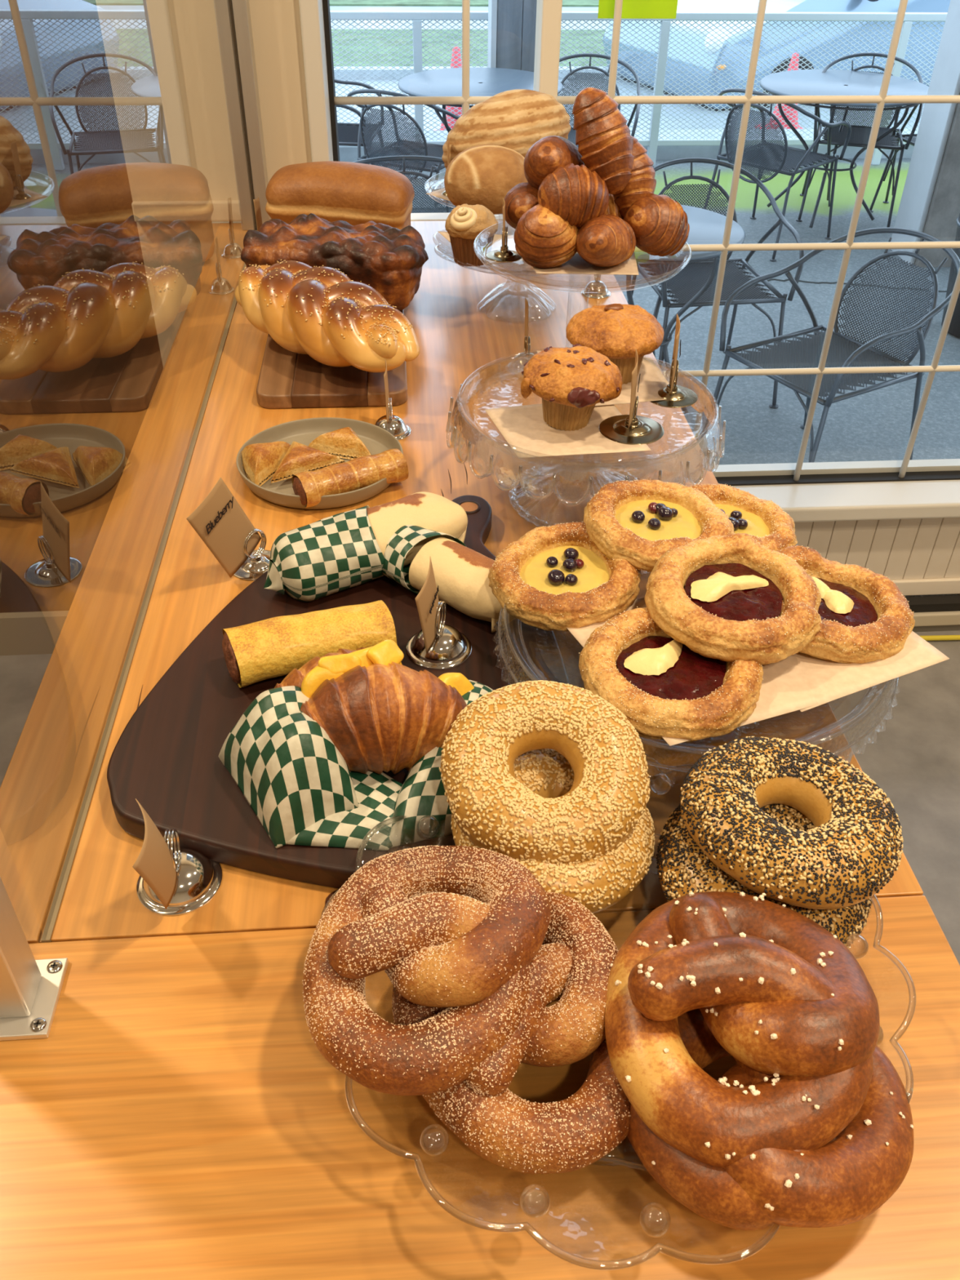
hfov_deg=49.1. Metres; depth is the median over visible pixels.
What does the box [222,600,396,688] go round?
roll
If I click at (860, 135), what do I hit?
patio chair
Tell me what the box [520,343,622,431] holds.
muffin
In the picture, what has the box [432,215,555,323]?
cake stand
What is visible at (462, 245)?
paper cup
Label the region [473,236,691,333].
cake stand
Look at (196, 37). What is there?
glass screen
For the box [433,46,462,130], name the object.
traffic cone
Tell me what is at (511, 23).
porch column
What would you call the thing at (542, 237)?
croissant
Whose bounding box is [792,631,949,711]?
sheet
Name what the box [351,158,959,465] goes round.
floor
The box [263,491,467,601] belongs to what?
breakfast burrito
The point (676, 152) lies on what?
curb
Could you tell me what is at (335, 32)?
fence
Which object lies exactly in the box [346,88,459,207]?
patio chair
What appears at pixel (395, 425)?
card holder
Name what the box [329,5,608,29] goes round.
street
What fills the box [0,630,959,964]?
floor
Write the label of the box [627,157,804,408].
patio chair
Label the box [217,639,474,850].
sandwich
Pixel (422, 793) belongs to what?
paper
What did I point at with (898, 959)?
glass platter
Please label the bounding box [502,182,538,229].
croissant
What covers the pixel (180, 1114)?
countertop
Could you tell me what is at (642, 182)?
croissant
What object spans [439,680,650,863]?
bagel
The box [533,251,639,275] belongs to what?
sheet
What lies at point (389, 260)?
loaf
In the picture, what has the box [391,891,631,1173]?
pretzel
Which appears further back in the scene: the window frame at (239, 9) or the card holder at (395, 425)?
the window frame at (239, 9)
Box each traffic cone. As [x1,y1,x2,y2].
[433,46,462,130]
[755,53,803,128]
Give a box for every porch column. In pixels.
[487,0,537,71]
[890,0,959,267]
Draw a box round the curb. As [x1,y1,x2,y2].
[338,128,918,161]
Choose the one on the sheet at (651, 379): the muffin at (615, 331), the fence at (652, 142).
the muffin at (615, 331)
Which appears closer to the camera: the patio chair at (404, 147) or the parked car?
the patio chair at (404, 147)
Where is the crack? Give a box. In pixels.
[767,278,946,292]
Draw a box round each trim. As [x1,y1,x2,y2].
[131,200,181,222]
[298,0,333,162]
[410,213,502,221]
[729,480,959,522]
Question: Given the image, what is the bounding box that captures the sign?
[597,0,677,18]
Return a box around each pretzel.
[302,844,551,1095]
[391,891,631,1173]
[604,891,879,1168]
[626,1008,914,1231]
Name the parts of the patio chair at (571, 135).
seat, backrest, leg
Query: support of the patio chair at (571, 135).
on the floor at (874, 425)
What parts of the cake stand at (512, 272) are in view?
plate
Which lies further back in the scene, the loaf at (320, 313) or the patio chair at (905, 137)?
the patio chair at (905, 137)
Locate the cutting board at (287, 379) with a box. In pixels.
[256,309,407,408]
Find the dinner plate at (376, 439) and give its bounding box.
[235,417,403,509]
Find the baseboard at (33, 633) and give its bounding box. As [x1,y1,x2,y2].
[0,610,68,655]
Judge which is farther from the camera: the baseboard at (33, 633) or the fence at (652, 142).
the fence at (652, 142)
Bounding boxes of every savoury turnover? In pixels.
[241,440,290,486]
[271,440,344,483]
[308,426,370,459]
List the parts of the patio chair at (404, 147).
leg, backrest, seat frame, seat, leg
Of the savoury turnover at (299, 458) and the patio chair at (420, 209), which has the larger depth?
the patio chair at (420, 209)
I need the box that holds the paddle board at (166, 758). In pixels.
[106,494,569,888]
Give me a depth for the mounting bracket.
0.57 m
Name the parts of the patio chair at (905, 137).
leg, seat frame, seat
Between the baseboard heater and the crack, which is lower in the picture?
the baseboard heater
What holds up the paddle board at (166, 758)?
on the countertop
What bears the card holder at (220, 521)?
on the countertop
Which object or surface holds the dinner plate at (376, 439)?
on the countertop
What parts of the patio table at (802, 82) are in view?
leg, leg, leg, leg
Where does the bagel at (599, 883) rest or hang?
on the glass platter at (898, 959)
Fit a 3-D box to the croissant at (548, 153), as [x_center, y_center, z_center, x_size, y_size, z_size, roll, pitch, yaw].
[0.083,-0.520,1.163,0.069,0.073,0.082,9,39,10]
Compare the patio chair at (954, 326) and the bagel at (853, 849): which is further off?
the patio chair at (954, 326)
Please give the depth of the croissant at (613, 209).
1.17 m
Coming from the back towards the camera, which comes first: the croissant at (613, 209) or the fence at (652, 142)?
the fence at (652, 142)
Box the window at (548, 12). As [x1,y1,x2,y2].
[322,0,959,485]
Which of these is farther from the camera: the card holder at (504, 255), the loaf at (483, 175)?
the loaf at (483, 175)
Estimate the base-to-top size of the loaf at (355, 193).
0.138 m
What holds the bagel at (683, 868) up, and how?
on the glass platter at (898, 959)
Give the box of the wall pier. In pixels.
[95,0,311,367]
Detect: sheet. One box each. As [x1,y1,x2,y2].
[425,187,450,201]
[437,231,523,264]
[484,403,651,457]
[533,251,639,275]
[536,350,669,405]
[566,597,817,746]
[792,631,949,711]
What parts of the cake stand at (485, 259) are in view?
plate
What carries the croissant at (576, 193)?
on the croissant at (542, 237)
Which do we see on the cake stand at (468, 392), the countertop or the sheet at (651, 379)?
the sheet at (651, 379)
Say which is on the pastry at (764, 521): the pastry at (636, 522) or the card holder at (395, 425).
the pastry at (636, 522)
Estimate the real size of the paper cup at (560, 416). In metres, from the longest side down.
0.055 x 0.055 x 0.036 m
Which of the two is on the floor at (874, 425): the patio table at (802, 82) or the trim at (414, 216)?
the patio table at (802, 82)
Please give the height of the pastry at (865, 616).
0.034 m
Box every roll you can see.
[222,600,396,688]
[292,448,408,507]
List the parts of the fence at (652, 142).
post, rail, rail, post, post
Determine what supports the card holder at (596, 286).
on the countertop
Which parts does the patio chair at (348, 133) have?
seat, seat frame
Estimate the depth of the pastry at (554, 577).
0.78 m
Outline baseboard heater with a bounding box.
[905,595,959,631]
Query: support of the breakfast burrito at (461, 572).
on the paddle board at (166, 758)
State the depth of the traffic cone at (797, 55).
7.97 m
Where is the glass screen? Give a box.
[40,0,257,942]
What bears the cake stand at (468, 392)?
on the countertop
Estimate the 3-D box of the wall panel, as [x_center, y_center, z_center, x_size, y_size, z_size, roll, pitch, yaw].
[-1.951,-0.872,1.593,2.782,2.250,0.140,-2,38,-4]
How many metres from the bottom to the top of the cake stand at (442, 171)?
0.098 m
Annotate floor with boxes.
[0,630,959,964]
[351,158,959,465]
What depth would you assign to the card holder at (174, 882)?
0.64 m
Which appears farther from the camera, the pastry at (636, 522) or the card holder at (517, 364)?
the card holder at (517, 364)
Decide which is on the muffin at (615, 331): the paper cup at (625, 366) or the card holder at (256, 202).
the paper cup at (625, 366)
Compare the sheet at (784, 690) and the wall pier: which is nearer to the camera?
the sheet at (784, 690)
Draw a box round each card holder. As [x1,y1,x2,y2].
[132,798,222,915]
[186,477,271,580]
[253,197,262,231]
[374,360,411,440]
[405,555,471,669]
[441,139,449,195]
[485,198,521,262]
[506,297,534,375]
[581,274,610,298]
[599,349,664,444]
[650,314,697,408]
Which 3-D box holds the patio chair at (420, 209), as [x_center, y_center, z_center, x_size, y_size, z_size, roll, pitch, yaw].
[-0.346,-1.828,4.729,0.603,0.810,0.662,-3,38,-5]
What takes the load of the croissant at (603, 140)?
on the croissant at (613, 209)
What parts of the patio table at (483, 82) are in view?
leg, leg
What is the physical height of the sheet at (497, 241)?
0.014 m
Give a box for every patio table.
[397,66,563,207]
[626,204,746,415]
[760,69,928,227]
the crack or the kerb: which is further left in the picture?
the kerb
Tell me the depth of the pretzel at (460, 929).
0.52 m
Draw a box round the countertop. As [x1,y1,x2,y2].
[0,220,959,1279]
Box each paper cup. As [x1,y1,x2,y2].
[448,234,494,266]
[542,398,595,431]
[608,355,644,384]
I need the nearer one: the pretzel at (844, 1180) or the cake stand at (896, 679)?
the pretzel at (844, 1180)
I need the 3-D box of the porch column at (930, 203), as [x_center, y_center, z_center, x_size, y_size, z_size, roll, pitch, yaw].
[2.677,-3.432,4.813,0.700,3.300,0.380,-2,38,-4]
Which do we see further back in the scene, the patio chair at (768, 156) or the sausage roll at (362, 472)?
the patio chair at (768, 156)
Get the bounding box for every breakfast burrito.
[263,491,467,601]
[382,524,515,632]
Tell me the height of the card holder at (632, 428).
0.073 m
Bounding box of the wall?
[794,517,959,596]
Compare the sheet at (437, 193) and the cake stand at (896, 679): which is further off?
the sheet at (437, 193)
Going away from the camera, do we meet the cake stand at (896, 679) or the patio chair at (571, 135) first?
the cake stand at (896, 679)
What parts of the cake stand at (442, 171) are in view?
plate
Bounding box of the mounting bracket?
[0,876,68,1040]
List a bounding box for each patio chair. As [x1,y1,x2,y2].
[334,79,386,166]
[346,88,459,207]
[351,155,455,213]
[557,53,640,147]
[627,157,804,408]
[698,227,959,462]
[703,88,851,262]
[795,52,923,227]
[869,106,917,212]
[941,212,959,337]
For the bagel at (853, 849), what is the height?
0.047 m
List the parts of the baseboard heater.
foot plate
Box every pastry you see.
[488,521,640,631]
[578,606,763,742]
[583,479,734,571]
[644,532,822,664]
[688,483,797,551]
[767,544,915,663]
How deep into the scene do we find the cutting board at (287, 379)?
1.20 m
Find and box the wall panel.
[0,0,163,613]
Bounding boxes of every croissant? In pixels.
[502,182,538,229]
[513,204,578,267]
[524,135,585,190]
[537,163,608,229]
[572,87,634,194]
[575,214,635,266]
[604,193,623,219]
[612,135,656,217]
[622,194,689,256]
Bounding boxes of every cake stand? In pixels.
[424,171,522,263]
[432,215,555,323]
[445,346,725,526]
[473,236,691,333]
[492,544,899,786]
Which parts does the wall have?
rail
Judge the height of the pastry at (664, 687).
0.030 m
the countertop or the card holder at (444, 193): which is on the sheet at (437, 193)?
the card holder at (444, 193)
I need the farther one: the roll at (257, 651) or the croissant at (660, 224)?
the croissant at (660, 224)
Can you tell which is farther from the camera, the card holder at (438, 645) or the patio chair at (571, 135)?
the patio chair at (571, 135)
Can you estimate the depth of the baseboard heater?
2.36 m
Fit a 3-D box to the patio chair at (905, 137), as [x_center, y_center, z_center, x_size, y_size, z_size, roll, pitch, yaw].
[2.768,-2.841,6.077,0.662,0.810,0.603,-8,39,-12]
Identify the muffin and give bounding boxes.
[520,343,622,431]
[565,303,663,384]
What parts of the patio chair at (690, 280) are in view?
leg, leg, backrest, seat, seat frame, leg, leg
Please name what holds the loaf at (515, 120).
on the sheet at (437, 193)
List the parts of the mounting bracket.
plate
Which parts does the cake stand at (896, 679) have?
plate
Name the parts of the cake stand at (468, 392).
plate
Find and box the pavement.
[334,79,924,130]
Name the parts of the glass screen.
glass pane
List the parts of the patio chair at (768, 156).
leg, backrest, leg, seat frame, seat, leg, leg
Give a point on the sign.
(631, 9)
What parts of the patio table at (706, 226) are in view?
leg, leg, leg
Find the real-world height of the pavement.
0.140 m
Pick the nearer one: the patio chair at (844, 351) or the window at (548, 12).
the window at (548, 12)
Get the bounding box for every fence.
[329,10,947,166]
[331,29,607,66]
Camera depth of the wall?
2.29 m
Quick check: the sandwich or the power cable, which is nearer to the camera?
the sandwich
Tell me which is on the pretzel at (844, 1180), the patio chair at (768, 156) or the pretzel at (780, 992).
the pretzel at (780, 992)
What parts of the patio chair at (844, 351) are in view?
leg, leg, leg, seat, seat frame, backrest, leg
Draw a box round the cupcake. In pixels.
[444,204,498,266]
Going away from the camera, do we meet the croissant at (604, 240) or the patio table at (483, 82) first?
the croissant at (604, 240)
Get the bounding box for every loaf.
[234,259,419,372]
[240,213,428,311]
[265,160,414,229]
[441,88,570,169]
[444,144,527,214]
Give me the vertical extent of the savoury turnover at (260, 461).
0.026 m
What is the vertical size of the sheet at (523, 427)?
0.001 m
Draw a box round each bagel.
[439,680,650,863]
[450,748,655,913]
[656,804,872,948]
[679,736,903,909]
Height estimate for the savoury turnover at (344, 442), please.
0.024 m
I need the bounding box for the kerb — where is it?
[333,66,626,79]
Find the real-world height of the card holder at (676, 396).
0.077 m
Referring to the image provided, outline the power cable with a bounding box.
[920,635,959,640]
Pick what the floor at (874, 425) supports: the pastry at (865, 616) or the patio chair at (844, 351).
the patio chair at (844, 351)
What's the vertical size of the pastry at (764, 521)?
0.031 m
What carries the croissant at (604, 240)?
on the sheet at (576, 264)
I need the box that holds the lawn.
[328,0,599,6]
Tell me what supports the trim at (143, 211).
attached to the wall
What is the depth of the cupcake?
1.30 m
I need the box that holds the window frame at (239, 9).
[229,0,271,230]
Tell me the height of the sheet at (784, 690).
0.004 m
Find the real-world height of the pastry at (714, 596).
0.035 m
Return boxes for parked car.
[602,0,950,109]
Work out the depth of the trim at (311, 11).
1.59 m
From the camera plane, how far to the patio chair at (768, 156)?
5.57 m
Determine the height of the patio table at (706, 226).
0.699 m
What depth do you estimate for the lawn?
13.40 m
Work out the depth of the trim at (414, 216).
1.74 m
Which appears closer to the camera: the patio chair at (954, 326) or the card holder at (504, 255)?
the card holder at (504, 255)
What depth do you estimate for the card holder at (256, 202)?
1.55 m
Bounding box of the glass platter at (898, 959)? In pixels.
[320,753,915,1270]
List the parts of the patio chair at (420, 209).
backrest, seat, seat frame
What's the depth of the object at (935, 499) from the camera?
2.17 m
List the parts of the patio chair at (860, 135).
leg, leg, seat, seat frame, backrest, leg, leg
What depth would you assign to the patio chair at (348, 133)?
6.09 m

